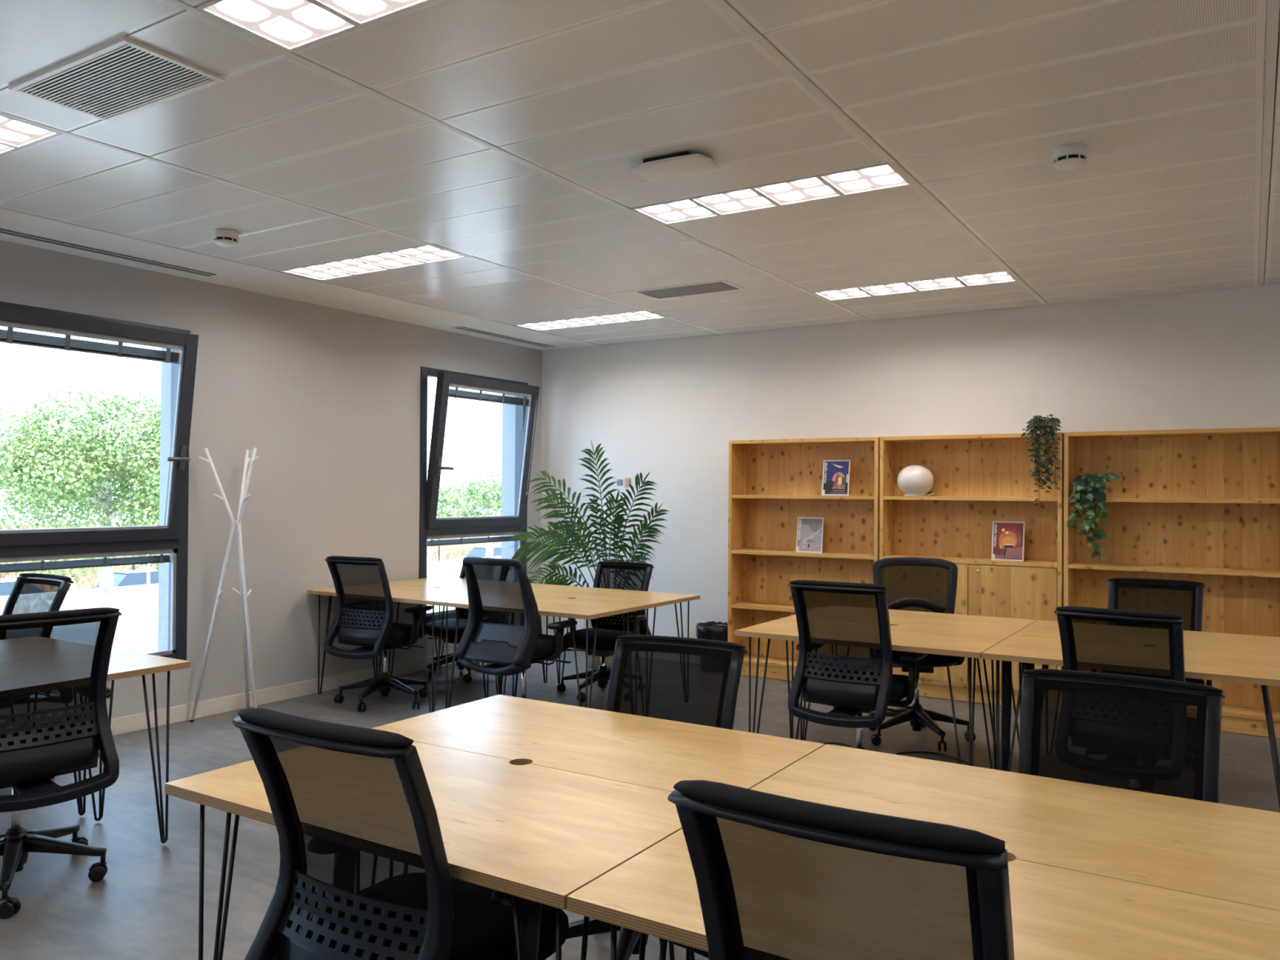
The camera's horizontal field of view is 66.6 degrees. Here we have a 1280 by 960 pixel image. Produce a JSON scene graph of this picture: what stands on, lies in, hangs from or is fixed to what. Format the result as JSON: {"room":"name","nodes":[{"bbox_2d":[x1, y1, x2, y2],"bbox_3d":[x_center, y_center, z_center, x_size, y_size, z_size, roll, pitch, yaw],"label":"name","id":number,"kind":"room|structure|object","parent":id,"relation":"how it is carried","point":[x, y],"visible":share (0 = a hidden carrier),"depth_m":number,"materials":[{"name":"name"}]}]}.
{"room":"open-plan office","nodes":[
{"label":"open-plan office","id":0,"kind":"room"},
{"bbox_2d":[0,240,542,719],"bbox_3d":[-3.608,0.035,5.124,0.280,3.300,10.240,0,-1,32],"label":"wall","id":1,"kind":"structure","parent":0,"point":[327,399],"depth_m":6.68,"materials":[{"name":"paint"}]},
{"bbox_2d":[0,301,198,660],"bbox_3d":[-3.156,0.099,5.498,0.299,2.087,1.357,0,-1,32],"label":"window","id":2,"kind":"structure","parent":1,"relation":"in","point":[171,538],"depth_m":5.70,"materials":[{"name":"metal"}]},
{"bbox_2d":[0,555,170,573],"bbox_3d":[-3.220,0.479,5.533,0.026,0.045,1.161,0,-1,32],"label":"blind","id":3,"kind":"object","parent":2,"relation":"attached to","point":[42,566],"depth_m":5.54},
{"bbox_2d":[0,328,180,361],"bbox_3d":[-3.065,-0.747,5.454,0.025,0.057,1.031,8,4,32],"label":"blind","id":4,"kind":"object","parent":2,"relation":"attached to","point":[9,336],"depth_m":5.42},
{"bbox_2d":[157,347,171,651],"bbox_3d":[-3.371,0.099,5.633,0.220,2.087,1.357,0,-1,32],"label":"trim","id":5,"kind":"structure","parent":1,"relation":"attached to","point":[166,367],"depth_m":6.22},
{"bbox_2d":[111,652,456,736],"bbox_3d":[-3.493,1.435,5.030,0.014,0.100,9.640,0,-1,32],"label":"baseboard","id":6,"kind":"structure","parent":1,"relation":"attached to","point":[135,722],"depth_m":6.51,"materials":[{"name":"paint"}]},
{"bbox_2d":[418,366,539,625],"bbox_3d":[-1.366,0.143,8.347,0.299,2.087,1.357,0,-1,32],"label":"window","id":7,"kind":"structure","parent":1,"relation":"in","point":[432,527],"depth_m":8.12,"materials":[{"name":"metal"}]},
{"bbox_2d":[426,535,516,546],"bbox_3d":[-1.431,0.523,8.382,0.026,0.045,1.161,0,-1,32],"label":"blind","id":8,"kind":"object","parent":7,"relation":"attached to","point":[500,539],"depth_m":8.25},
{"bbox_2d":[448,388,529,404],"bbox_3d":[-1.276,-0.703,8.304,0.025,0.057,1.031,8,4,32],"label":"blind","id":9,"kind":"object","parent":7,"relation":"attached to","point":[455,393],"depth_m":8.29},
{"bbox_2d":[501,394,515,559],"bbox_3d":[-1.581,0.143,8.483,0.220,2.087,1.357,0,-1,32],"label":"trim","id":10,"kind":"structure","parent":1,"relation":"attached to","point":[508,410],"depth_m":9.05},
{"bbox_2d":[0,0,1279,350],"bbox_3d":[0.327,-1.449,2.675,9.491,0.338,9.640,0,-1,32],"label":"ceiling","id":11,"kind":"structure","parent":0,"point":[506,136],"depth_m":3.80,"materials":[{"name":"metal"}]},
{"bbox_2d":[0,115,62,155],"bbox_3d":[-2.746,-1.311,3.809,1.226,0.047,0.312,0,-1,32],"label":"ceiling light","id":12,"kind":"object","parent":11,"relation":"attached to","point":[15,135],"visible":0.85,"depth_m":3.66,"materials":[{"name":"grey"}]},
{"bbox_2d":[0,144,11,151],"bbox_3d":[-2.617,-1.302,3.728,0.282,0.020,0.284,0,-1,32],"label":"diffuser","id":13,"kind":"object","parent":12,"relation":"attached to","point":[3,148],"depth_m":3.80,"materials":[{"name":"grey"}]},
{"bbox_2d":[0,115,54,145],"bbox_3d":[-2.358,-1.303,3.565,0.282,0.020,0.284,0,-1,32],"label":"diffuser","id":14,"kind":"object","parent":12,"relation":"attached to","point":[13,131],"depth_m":3.65,"materials":[{"name":"grey"}]},
{"bbox_2d":[0,226,221,276],"bbox_3d":[-2.959,-1.270,5.480,0.124,0.004,1.260,0,-1,32],"label":"ceiling vent","id":15,"kind":"object","parent":11,"relation":"in","point":[9,232],"visible":1,"depth_m":5.42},
{"bbox_2d":[8,35,225,121],"bbox_3d":[-1.699,-1.294,3.154,0.670,0.032,0.332,0,-1,32],"label":"ceiling vent","id":16,"kind":"object","parent":11,"relation":"in","point":[123,76],"visible":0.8,"depth_m":3.14,"materials":[{"name":"metal"}]},
{"bbox_2d":[213,228,238,247],"bbox_3d":[-2.122,-1.235,4.989,0.121,0.073,0.121,0,-1,32],"label":"smoke detector","id":17,"kind":"object","parent":11,"relation":"attached to","point":[224,237],"visible":1,"depth_m":4.95,"materials":[{"name":"white plastic"}]},
{"bbox_2d":[195,0,435,52],"bbox_3d":[-0.614,-1.312,2.470,1.226,0.047,0.312,0,-1,32],"label":"ceiling light","id":18,"kind":"object","parent":11,"relation":"attached to","point":[291,25],"visible":0.98,"depth_m":2.73,"materials":[{"name":"grey"}]},
{"bbox_2d":[205,0,352,47],"bbox_3d":[-1.003,-1.304,2.714,0.282,0.020,0.284,0,-1,32],"label":"diffuser","id":19,"kind":"object","parent":18,"relation":"attached to","point":[280,23],"depth_m":2.75,"materials":[{"name":"grey"}]},
{"bbox_2d":[320,0,420,22],"bbox_3d":[-0.744,-1.304,2.551,0.282,0.020,0.284,0,-1,32],"label":"diffuser","id":20,"kind":"object","parent":18,"relation":"attached to","point":[352,11],"depth_m":2.68,"materials":[{"name":"grey"}]},
{"bbox_2d":[280,244,467,280],"bbox_3d":[-1.571,-1.282,5.681,1.226,0.047,0.312,0,-1,32],"label":"ceiling light","id":21,"kind":"object","parent":11,"relation":"attached to","point":[424,254],"visible":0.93,"depth_m":5.70,"materials":[{"name":"grey"}]},
{"bbox_2d":[287,266,349,279],"bbox_3d":[-1.959,-1.273,5.924,0.282,0.020,0.284,0,-1,32],"label":"diffuser","id":22,"kind":"object","parent":21,"relation":"attached to","point":[311,272],"depth_m":5.96,"materials":[{"name":"grey"}]},
{"bbox_2d":[320,259,384,273],"bbox_3d":[-1.700,-1.273,5.762,0.282,0.020,0.284,0,-1,32],"label":"diffuser","id":23,"kind":"object","parent":21,"relation":"attached to","point":[345,266],"depth_m":5.80,"materials":[{"name":"grey"}]},
{"bbox_2d":[356,253,422,267],"bbox_3d":[-1.442,-1.274,5.599,0.282,0.020,0.284,0,-1,32],"label":"diffuser","id":24,"kind":"object","parent":21,"relation":"attached to","point":[379,260],"depth_m":5.63,"materials":[{"name":"grey"}]},
{"bbox_2d":[394,245,462,262],"bbox_3d":[-1.183,-1.274,5.437,0.282,0.020,0.284,0,-1,32],"label":"diffuser","id":25,"kind":"object","parent":21,"relation":"attached to","point":[419,253],"depth_m":5.48,"materials":[{"name":"grey"}]},
{"bbox_2d":[451,325,557,347],"bbox_3d":[-1.141,-1.225,8.376,0.124,0.004,1.260,0,-1,32],"label":"ceiling vent","id":26,"kind":"object","parent":11,"relation":"in","point":[464,328],"visible":1,"depth_m":8.32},
{"bbox_2d":[515,311,666,330],"bbox_3d":[-0.396,-1.253,7.552,1.226,0.047,0.312,0,-1,32],"label":"ceiling light","id":27,"kind":"object","parent":11,"relation":"attached to","point":[638,315],"visible":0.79,"depth_m":7.58,"materials":[{"name":"grey"}]},
{"bbox_2d":[520,322,564,329],"bbox_3d":[-0.784,-1.244,7.795,0.282,0.020,0.284,0,-1,32],"label":"diffuser","id":28,"kind":"object","parent":27,"relation":"attached to","point":[534,326],"depth_m":7.84,"materials":[{"name":"grey"}]},
{"bbox_2d":[550,319,595,326],"bbox_3d":[-0.525,-1.245,7.633,0.282,0.020,0.284,0,-1,32],"label":"diffuser","id":29,"kind":"object","parent":27,"relation":"attached to","point":[564,322],"depth_m":7.68,"materials":[{"name":"grey"}]},
{"bbox_2d":[582,315,628,323],"bbox_3d":[-0.266,-1.245,7.470,0.282,0.020,0.284,0,-1,32],"label":"diffuser","id":30,"kind":"object","parent":27,"relation":"attached to","point":[602,318],"depth_m":7.52,"materials":[{"name":"grey"}]},
{"bbox_2d":[614,311,661,319],"bbox_3d":[-0.007,-1.245,7.308,0.282,0.020,0.284,0,-1,32],"label":"diffuser","id":31,"kind":"object","parent":27,"relation":"attached to","point":[638,315],"depth_m":7.36,"materials":[{"name":"grey"}]},
{"bbox_2d":[631,151,719,182],"bbox_3d":[0.140,-1.246,3.882,0.330,0.047,0.210,0,-1,30],"label":"wireless access point","id":32,"kind":"object","parent":11,"relation":"attached to","point":[686,164],"visible":1,"depth_m":3.84,"materials":[{"name":"white plastic"}]},
{"bbox_2d":[631,280,745,299],"bbox_3d":[0.315,-1.248,6.360,0.670,0.025,0.316,0,-1,32],"label":"ceiling vent","id":33,"kind":"object","parent":11,"relation":"in","point":[718,286],"visible":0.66,"depth_m":6.35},
{"bbox_2d":[631,162,912,224],"bbox_3d":[0.561,-1.284,4.342,1.226,0.047,0.312,0,-1,32],"label":"ceiling light","id":34,"kind":"object","parent":11,"relation":"attached to","point":[880,176],"visible":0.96,"depth_m":4.34,"materials":[{"name":"grey"}]},
{"bbox_2d":[637,200,715,222],"bbox_3d":[0.173,-1.275,4.585,0.282,0.020,0.284,0,-1,32],"label":"diffuser","id":35,"kind":"object","parent":34,"relation":"attached to","point":[675,211],"depth_m":4.62,"materials":[{"name":"white"}]},
{"bbox_2d":[695,189,774,213],"bbox_3d":[0.431,-1.275,4.423,0.282,0.020,0.284,0,-1,32],"label":"diffuser","id":36,"kind":"object","parent":34,"relation":"attached to","point":[735,201],"depth_m":4.46,"materials":[{"name":"white"}]},
{"bbox_2d":[755,177,838,204],"bbox_3d":[0.690,-1.275,4.260,0.282,0.020,0.284,0,-1,32],"label":"diffuser","id":37,"kind":"object","parent":34,"relation":"attached to","point":[798,190],"depth_m":4.29,"materials":[{"name":"white"}]},
{"bbox_2d":[822,164,906,193],"bbox_3d":[0.949,-1.275,4.098,0.282,0.020,0.284,0,-1,32],"label":"diffuser","id":38,"kind":"object","parent":34,"relation":"attached to","point":[873,177],"depth_m":4.13,"materials":[{"name":"grey"}]},
{"bbox_2d":[812,271,1017,300],"bbox_3d":[1.736,-1.255,6.213,1.226,0.047,0.312,0,-1,32],"label":"ceiling light","id":39,"kind":"object","parent":11,"relation":"attached to","point":[1003,276],"visible":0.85,"depth_m":6.23,"materials":[{"name":"grey"}]},
{"bbox_2d":[816,288,869,299],"bbox_3d":[1.348,-1.246,6.457,0.282,0.020,0.284,0,-1,32],"label":"diffuser","id":40,"kind":"object","parent":39,"relation":"attached to","point":[846,293],"depth_m":6.50,"materials":[{"name":"white"}]},
{"bbox_2d":[861,283,915,294],"bbox_3d":[1.607,-1.246,6.294,0.282,0.020,0.284,0,-1,32],"label":"diffuser","id":41,"kind":"object","parent":39,"relation":"attached to","point":[891,288],"depth_m":6.34,"materials":[{"name":"white"}]},
{"bbox_2d":[908,277,963,289],"bbox_3d":[1.866,-1.246,6.131,0.282,0.020,0.284,0,-1,32],"label":"diffuser","id":42,"kind":"object","parent":39,"relation":"attached to","point":[944,282],"depth_m":6.18,"materials":[{"name":"white"}]},
{"bbox_2d":[958,271,1013,284],"bbox_3d":[2.124,-1.247,5.969,0.282,0.020,0.284,0,-1,32],"label":"diffuser","id":43,"kind":"object","parent":39,"relation":"attached to","point":[996,277],"depth_m":6.02,"materials":[{"name":"white"}]},
{"bbox_2d":[1053,143,1087,170],"bbox_3d":[1.639,-1.226,3.713,0.121,0.073,0.121,0,-1,32],"label":"smoke detector","id":44,"kind":"object","parent":11,"relation":"attached to","point":[1072,156],"visible":1,"depth_m":3.67,"materials":[{"name":"white plastic"}]},
{"bbox_2d":[0,650,1279,959],"bbox_3d":[0.413,1.582,2.574,9.841,0.200,10.240,0,-1,32],"label":"floor","id":45,"kind":"structure","parent":0,"point":[145,906],"depth_m":4.23,"materials":[{"name":"grey plastic"}]},
{"bbox_2d":[1,573,73,614],"bbox_3d":[-3.205,0.983,4.751,0.637,1.002,0.687,0,-1,38],"label":"office chair","id":46,"kind":"object","parent":45,"relation":"on","point":[31,593],"visible":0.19,"depth_m":4.99,"materials":[{"name":"black plastic"}]},
{"bbox_2d":[0,607,121,918],"bbox_3d":[-2.257,0.964,3.510,0.639,1.022,0.662,1,-1,-34],"label":"office chair","id":47,"kind":"object","parent":45,"relation":"on","point":[55,722],"visible":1,"depth_m":3.43,"materials":[{"name":"black plastic"}]},
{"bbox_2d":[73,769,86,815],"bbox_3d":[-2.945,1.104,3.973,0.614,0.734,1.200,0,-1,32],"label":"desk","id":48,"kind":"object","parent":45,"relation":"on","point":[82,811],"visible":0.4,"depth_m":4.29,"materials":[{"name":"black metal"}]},
{"bbox_2d":[88,648,191,843],"bbox_3d":[-2.423,1.103,3.645,0.614,0.734,1.200,0,-1,32],"label":"desk","id":49,"kind":"object","parent":45,"relation":"on","point":[122,664],"visible":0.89,"depth_m":3.97,"materials":[{"name":"brown wood"}]},
{"bbox_2d":[189,447,258,722],"bbox_3d":[-2.486,0.653,6.106,0.468,1.706,0.419,0,-1,32],"label":"coat rack","id":50,"kind":"object","parent":45,"relation":"on","point":[242,593],"visible":0.85,"depth_m":6.08,"materials":[{"name":"metal"}]},
{"bbox_2d":[323,555,432,711],"bbox_3d":[-1.732,1.008,6.581,0.644,1.010,0.658,0,-1,26],"label":"office chair","id":51,"kind":"object","parent":45,"relation":"on","point":[364,616],"visible":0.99,"depth_m":6.41,"materials":[{"name":"black plastic"}]},
{"bbox_2d":[306,583,488,712],"bbox_3d":[-1.654,1.144,6.792,1.208,0.734,0.660,0,-1,32],"label":"desk","id":52,"kind":"object","parent":45,"relation":"on","point":[420,595],"visible":0.53,"depth_m":6.69,"materials":[{"name":"brown wood"}]},
{"bbox_2d":[231,707,568,959],"bbox_3d":[-0.475,0.962,2.077,0.636,1.014,0.660,0,-1,31],"label":"office chair","id":53,"kind":"object","parent":45,"relation":"on","point":[364,870],"visible":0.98,"depth_m":1.90,"materials":[{"name":"black plastic"}]},
{"bbox_2d":[164,741,690,959],"bbox_3d":[-0.477,1.100,2.280,1.194,0.734,0.614,0,-1,32],"label":"desk","id":54,"kind":"object","parent":45,"relation":"on","point":[535,833],"visible":0.71,"depth_m":2.14,"materials":[{"name":"brown wood"}]},
{"bbox_2d":[425,564,479,683],"bbox_3d":[-1.409,1.081,7.663,0.616,0.900,0.668,0,-1,29],"label":"office chair","id":55,"kind":"object","parent":45,"relation":"on","point":[467,678],"visible":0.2,"depth_m":7.51,"materials":[{"name":"grey plastic"}]},
{"bbox_2d":[388,576,555,694],"bbox_3d":[-1.302,1.153,7.353,1.208,0.734,0.660,0,-1,32],"label":"desk","id":56,"kind":"object","parent":45,"relation":"on","point":[435,582],"visible":0.46,"depth_m":7.38,"materials":[{"name":"beige wood"}]},
{"bbox_2d":[453,556,577,698],"bbox_3d":[-0.722,0.979,5.789,0.637,1.065,0.645,0,-1,30],"label":"office chair","id":57,"kind":"object","parent":45,"relation":"on","point":[502,629],"visible":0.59,"depth_m":5.59,"materials":[{"name":"black plastic"}]},
{"bbox_2d":[433,595,649,708],"bbox_3d":[-0.628,1.143,6.147,1.208,0.734,0.660,0,-1,32],"label":"desk","id":58,"kind":"object","parent":45,"relation":"on","point":[576,608],"visible":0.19,"depth_m":6.01,"materials":[{"name":"brown wood"}]},
{"bbox_2d":[504,439,670,669],"bbox_3d":[-0.427,0.594,7.879,1.284,1.885,1.103,0,-1,10],"label":"potted palm","id":59,"kind":"object","parent":45,"relation":"on","point":[569,526],"visible":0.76,"depth_m":7.97,"materials":[{"name":"plant"}]},
{"bbox_2d":[582,619,613,669],"bbox_3d":[-0.262,1.305,8.080,0.430,0.470,0.430,0,-1,32],"label":"basket","id":60,"kind":"object","parent":59,"relation":"attached to","point":[608,660],"depth_m":7.92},
{"bbox_2d":[370,694,824,959],"bbox_3d":[-0.149,1.108,2.803,1.194,0.734,0.614,0,-1,32],"label":"desk","id":61,"kind":"object","parent":45,"relation":"on","point":[659,753],"visible":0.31,"depth_m":2.75,"materials":[{"name":"beige wood"}]},
{"bbox_2d":[556,561,653,702],"bbox_3d":[-0.262,1.067,6.971,0.651,0.922,0.696,0,-1,28],"label":"office chair","id":62,"kind":"object","parent":45,"relation":"on","point":[626,575],"visible":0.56,"depth_m":7.06,"materials":[{"name":"black plastic"}]},
{"bbox_2d":[512,585,700,697],"bbox_3d":[-0.276,1.152,6.709,1.208,0.734,0.660,0,-1,32],"label":"desk","id":63,"kind":"object","parent":45,"relation":"on","point":[655,599],"visible":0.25,"depth_m":6.64,"materials":[{"name":"beige wood"}]},
{"bbox_2d":[566,635,747,959],"bbox_3d":[0.019,1.005,2.996,0.637,0.959,0.667,0,-1,31],"label":"office chair","id":64,"kind":"object","parent":45,"relation":"on","point":[694,681],"visible":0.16,"depth_m":3.21,"materials":[{"name":"black plastic"}]},
{"bbox_2d":[696,621,728,641],"bbox_3d":[0.614,1.357,7.931,0.318,0.375,0.317,0,-1,32],"label":"waste bin","id":65,"kind":"object","parent":45,"relation":"on","point":[712,630],"visible":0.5,"depth_m":7.80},
{"bbox_2d":[727,436,879,680],"bbox_3d":[1.292,0.616,7.542,1.218,1.857,0.282,0,-1,32],"label":"bookcase","id":66,"kind":"object","parent":45,"relation":"on","point":[772,483],"visible":0.52,"depth_m":7.73,"materials":[{"name":"brown wood"}]},
{"bbox_2d":[795,516,823,553],"bbox_3d":[1.308,0.423,7.500,0.212,0.270,0.044,0,-1,32],"label":"magazine","id":67,"kind":"object","parent":66,"relation":"on","point":[809,530],"visible":1,"depth_m":7.50,"materials":[{"name":"white paper"}]},
{"bbox_2d":[822,459,850,495],"bbox_3d":[1.488,-0.017,7.394,0.212,0.270,0.044,0,-1,32],"label":"magazine","id":68,"kind":"object","parent":66,"relation":"on","point":[836,473],"visible":1,"depth_m":7.39,"materials":[{"name":"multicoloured paper"}]},
{"bbox_2d":[822,742,853,747],"bbox_3d":[1.111,1.513,5.482,0.195,0.011,0.245,0,-1,-6],"label":"power cable","id":69,"kind":"object","parent":45,"relation":"on","point":[827,743],"visible":0.39,"depth_m":5.59,"materials":[{"name":"black plastic"}]},
{"bbox_2d":[667,779,1014,959],"bbox_3d":[0.394,0.953,1.541,0.637,1.034,0.687,0,-1,39],"label":"office chair","id":70,"kind":"object","parent":45,"relation":"on","point":[778,877],"visible":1,"depth_m":1.32,"materials":[{"name":"black plastic"}]},
{"bbox_2d":[787,579,927,749],"bbox_3d":[1.048,0.992,4.745,0.654,1.037,0.698,0,-1,32],"label":"office chair","id":71,"kind":"object","parent":45,"relation":"on","point":[845,663],"visible":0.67,"depth_m":4.54,"materials":[{"name":"black plastic"}]},
{"bbox_2d":[734,616,1012,769],"bbox_3d":[1.176,1.141,4.937,1.218,0.734,0.674,0,-1,32],"label":"desk","id":72,"kind":"object","parent":45,"relation":"on","point":[971,644],"visible":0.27,"depth_m":4.84,"materials":[{"name":"brown wood"}]},
{"bbox_2d":[789,608,1036,744],"bbox_3d":[1.536,1.150,5.511,1.218,0.734,0.674,0,-1,32],"label":"desk","id":73,"kind":"object","parent":45,"relation":"on","point":[897,617],"visible":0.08,"depth_m":5.38,"materials":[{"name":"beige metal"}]},
{"bbox_2d":[868,556,975,751],"bbox_3d":[1.657,1.003,5.787,0.636,1.048,0.653,0,-1,13],"label":"office chair","id":74,"kind":"object","parent":45,"relation":"on","point":[914,584],"visible":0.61,"depth_m":6.00,"materials":[{"name":"black plastic"}]},
{"bbox_2d":[566,828,1279,959],"bbox_3d":[0.538,1.099,1.643,1.194,0.734,0.614,0,-1,32],"label":"desk","id":75,"kind":"object","parent":45,"relation":"on","point":[1058,913],"visible":0.47,"depth_m":1.65,"materials":[{"name":"brown wood"}]},
{"bbox_2d":[894,657,973,766],"bbox_3d":[1.611,1.171,5.188,0.327,0.703,0.551,1,-1,-37],"label":"power cable","id":76,"kind":"object","parent":45,"relation":"on","point":[910,752],"visible":0.25,"depth_m":5.37,"materials":[{"name":"black plastic"}]},
{"bbox_2d":[879,432,1064,707],"bbox_3d":[2.333,0.615,6.870,1.234,1.857,0.312,0,-1,32],"label":"bookcase","id":77,"kind":"object","parent":45,"relation":"on","point":[980,480],"visible":0.67,"depth_m":6.88,"materials":[{"name":"brown wood"}]},
{"bbox_2d":[897,465,933,496],"bbox_3d":[1.995,0.004,7.049,0.260,0.226,0.260,0,-1,32],"label":"table lamp","id":78,"kind":"object","parent":77,"relation":"on","point":[912,480],"visible":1,"depth_m":6.96,"materials":[{"name":"white glass"}]},
{"bbox_2d":[991,520,1024,561],"bbox_3d":[2.542,0.422,6.725,0.212,0.270,0.044,0,-1,32],"label":"magazine","id":79,"kind":"object","parent":77,"relation":"on","point":[1007,537],"visible":1,"depth_m":6.72,"materials":[{"name":"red paper"}]},
{"bbox_2d":[1021,414,1062,507],"bbox_3d":[2.717,-0.129,6.551,0.260,0.626,0.286,0,-1,32],"label":"trailing plant","id":80,"kind":"object","parent":77,"relation":"on","point":[1046,426],"visible":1,"depth_m":6.47,"materials":[{"name":"green plant"}]},
{"bbox_2d":[1002,660,1012,771],"bbox_3d":[1.738,1.157,4.618,0.080,0.712,0.080,0,-1,32],"label":"duct","id":81,"kind":"object","parent":45,"relation":"on","point":[1008,676],"visible":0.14,"depth_m":4.61,"materials":[{"name":"black plastic"}]},
{"bbox_2d":[750,743,1279,911],"bbox_3d":[0.867,1.107,2.165,1.194,0.734,0.614,0,-1,32],"label":"desk","id":82,"kind":"object","parent":45,"relation":"on","point":[1213,850],"visible":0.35,"depth_m":2.14,"materials":[{"name":"beige wood"}]},
{"bbox_2d":[1025,662,1034,670],"bbox_3d":[1.828,1.158,4.574,0.080,0.712,0.080,0,-1,32],"label":"duct","id":83,"kind":"object","parent":45,"relation":"on","point":[1028,666],"visible":0.05,"depth_m":4.57,"materials":[{"name":"black plastic"}]},
{"bbox_2d":[1054,605,1185,681],"bbox_3d":[2.066,1.014,4.111,0.624,0.989,0.653,0,-1,37],"label":"office chair","id":84,"kind":"object","parent":45,"relation":"on","point":[1148,644],"visible":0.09,"depth_m":3.91,"materials":[{"name":"black plastic"}]},
{"bbox_2d":[1017,668,1225,803],"bbox_3d":[1.091,0.989,2.257,0.635,0.984,0.638,0,-1,32],"label":"office chair","id":85,"kind":"object","parent":45,"relation":"on","point":[1136,733],"visible":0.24,"depth_m":2.45,"materials":[{"name":"black plastic"}]},
{"bbox_2d":[982,634,1279,809],"bbox_3d":[2.212,1.140,4.287,1.218,0.734,0.674,0,-1,32],"label":"desk","id":86,"kind":"object","parent":45,"relation":"on","point":[1264,670],"visible":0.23,"depth_m":4.25,"materials":[{"name":"brown wood"}]},
{"bbox_2d":[1014,619,1279,776],"bbox_3d":[2.572,1.149,4.860,1.218,0.734,0.674,0,-1,32],"label":"desk","id":87,"kind":"object","parent":45,"relation":"on","point":[1231,642],"visible":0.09,"depth_m":4.78,"materials":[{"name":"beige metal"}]},
{"bbox_2d":[1107,577,1212,686],"bbox_3d":[2.652,1.030,5.051,0.637,0.989,0.687,0,-1,39],"label":"office chair","id":88,"kind":"object","parent":45,"relation":"on","point":[1184,598],"visible":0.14,"depth_m":5.26,"materials":[{"name":"fabric"}]},
{"bbox_2d":[1063,426,1279,737],"bbox_3d":[3.397,0.614,6.220,1.238,1.857,0.282,0,-1,32],"label":"bookcase","id":89,"kind":"object","parent":45,"relation":"on","point":[1202,505],"visible":0.59,"depth_m":6.23,"materials":[{"name":"brown wood"}]},
{"bbox_2d":[1066,472,1120,562],"bbox_3d":[2.953,0.242,6.355,0.297,0.588,0.255,1,-1,-28],"label":"trailing ivy","id":90,"kind":"object","parent":89,"relation":"on","point":[1092,486],"visible":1,"depth_m":6.31,"materials":[{"name":"green plant"}]},
{"bbox_2d":[540,277,1279,638],"bbox_3d":[3.193,0.097,6.721,9.541,3.300,0.300,0,-1,32],"label":"wall","id":91,"kind":"structure","parent":0,"point":[671,409],"depth_m":7.50,"materials":[{"name":"paint"}]},
{"bbox_2d":[617,479,622,485],"bbox_3d":[-0.181,0.022,8.655,0.055,0.055,0.014,0,-1,32],"label":"thermostat","id":92,"kind":"object","parent":91,"relation":"attached to","point":[620,481],"visible":1,"depth_m":8.65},
{"bbox_2d":[624,478,631,487],"bbox_3d":[-0.109,0.024,8.610,0.060,0.082,0.014,0,-1,32],"label":"wall switch","id":93,"kind":"object","parent":91,"relation":"attached to","point":[627,481],"visible":0.91,"depth_m":8.60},
{"label":"outside","id":94,"kind":"structure","parent":0,"visible":0},
{"bbox_2d":[112,604,455,653],"bbox_3d":[-41.638,5.634,61.495,124.059,0.300,180.000,0,-1,32],"label":"ground","id":95,"kind":"structure","parent":94,"point":[138,633],"depth_m":34.06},
{"bbox_2d":[0,577,16,595],"bbox_3d":[-24.418,4.574,37.451,1.800,1.488,4.270,0,-1,32],"label":"car","id":96,"kind":"object","parent":95,"relation":"on","point":[6,584],"visible":0.05,"depth_m":36.88,"materials":[{"name":"paint"}]},
{"bbox_2d":[0,382,160,648],"bbox_3d":[-16.525,1.232,30.445,8.548,8.135,7.924,0,-1,-7],"label":"tree","id":97,"kind":"object","parent":95,"relation":"on","point":[92,486],"visible":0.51,"depth_m":28.48,"materials":[{"name":"green plant"}]},
{"bbox_2d":[90,568,158,588],"bbox_3d":[-21.334,4.650,42.362,1.800,1.488,4.270,0,-1,32],"label":"car","id":98,"kind":"object","parent":95,"relation":"on","point":[129,577],"visible":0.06,"depth_m":41.17,"materials":[{"name":"paint"}]},
{"bbox_2d":[146,514,150,615],"bbox_3d":[-19.150,3.165,38.374,0.858,4.400,0.160,0,-1,32],"label":"lamp post","id":99,"kind":"object","parent":95,"relation":"on","point":[148,596],"visible":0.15,"depth_m":38.52,"materials":[{"name":"metal"}]},
{"bbox_2d":[0,555,501,615],"bbox_3d":[-19.040,4.850,41.408,0.300,1.100,90.000,0,-1,32],"label":"wall","id":100,"kind":"structure","parent":95,"relation":"on","point":[131,599],"depth_m":38.99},
{"bbox_2d":[0,512,501,591],"bbox_3d":[-24.616,3.681,47.291,0.120,3.500,84.120,0,-1,32],"label":"fence","id":101,"kind":"object","parent":95,"relation":"on","point":[439,553],"visible":0.05,"depth_m":46.84,"materials":[{"name":"metal"}]},
{"bbox_2d":[426,464,467,577],"bbox_3d":[-10.967,2.356,49.918,4.279,6.401,3.968,0,-1,32],"label":"tree","id":102,"kind":"object","parent":95,"relation":"on","point":[442,499],"visible":0.3,"depth_m":49.73,"materials":[{"name":"green plant"}]},
{"bbox_2d":[444,470,502,558],"bbox_3d":[-8.377,2.533,54.226,4.396,6.179,4.805,0,-1,32],"label":"tree","id":103,"kind":"object","parent":95,"relation":"on","point":[487,499],"visible":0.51,"depth_m":53.41,"materials":[{"name":"green plant"}]},
{"bbox_2d":[458,389,502,514],"bbox_3d":[-8.073,-2.421,103.720,16.000,17.200,17.000,0,-1,32],"label":"sky","id":104,"kind":"structure","parent":95,"relation":"on","point":[480,421],"depth_m":100.05,"materials":[{"name":"white"}]},
{"bbox_2d":[462,546,501,559],"bbox_3d":[-9.155,4.949,61.753,1.800,1.488,4.270,0,-1,32],"label":"car","id":105,"kind":"object","parent":95,"relation":"on","point":[477,552],"visible":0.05,"depth_m":60.55,"materials":[{"name":"paint"}]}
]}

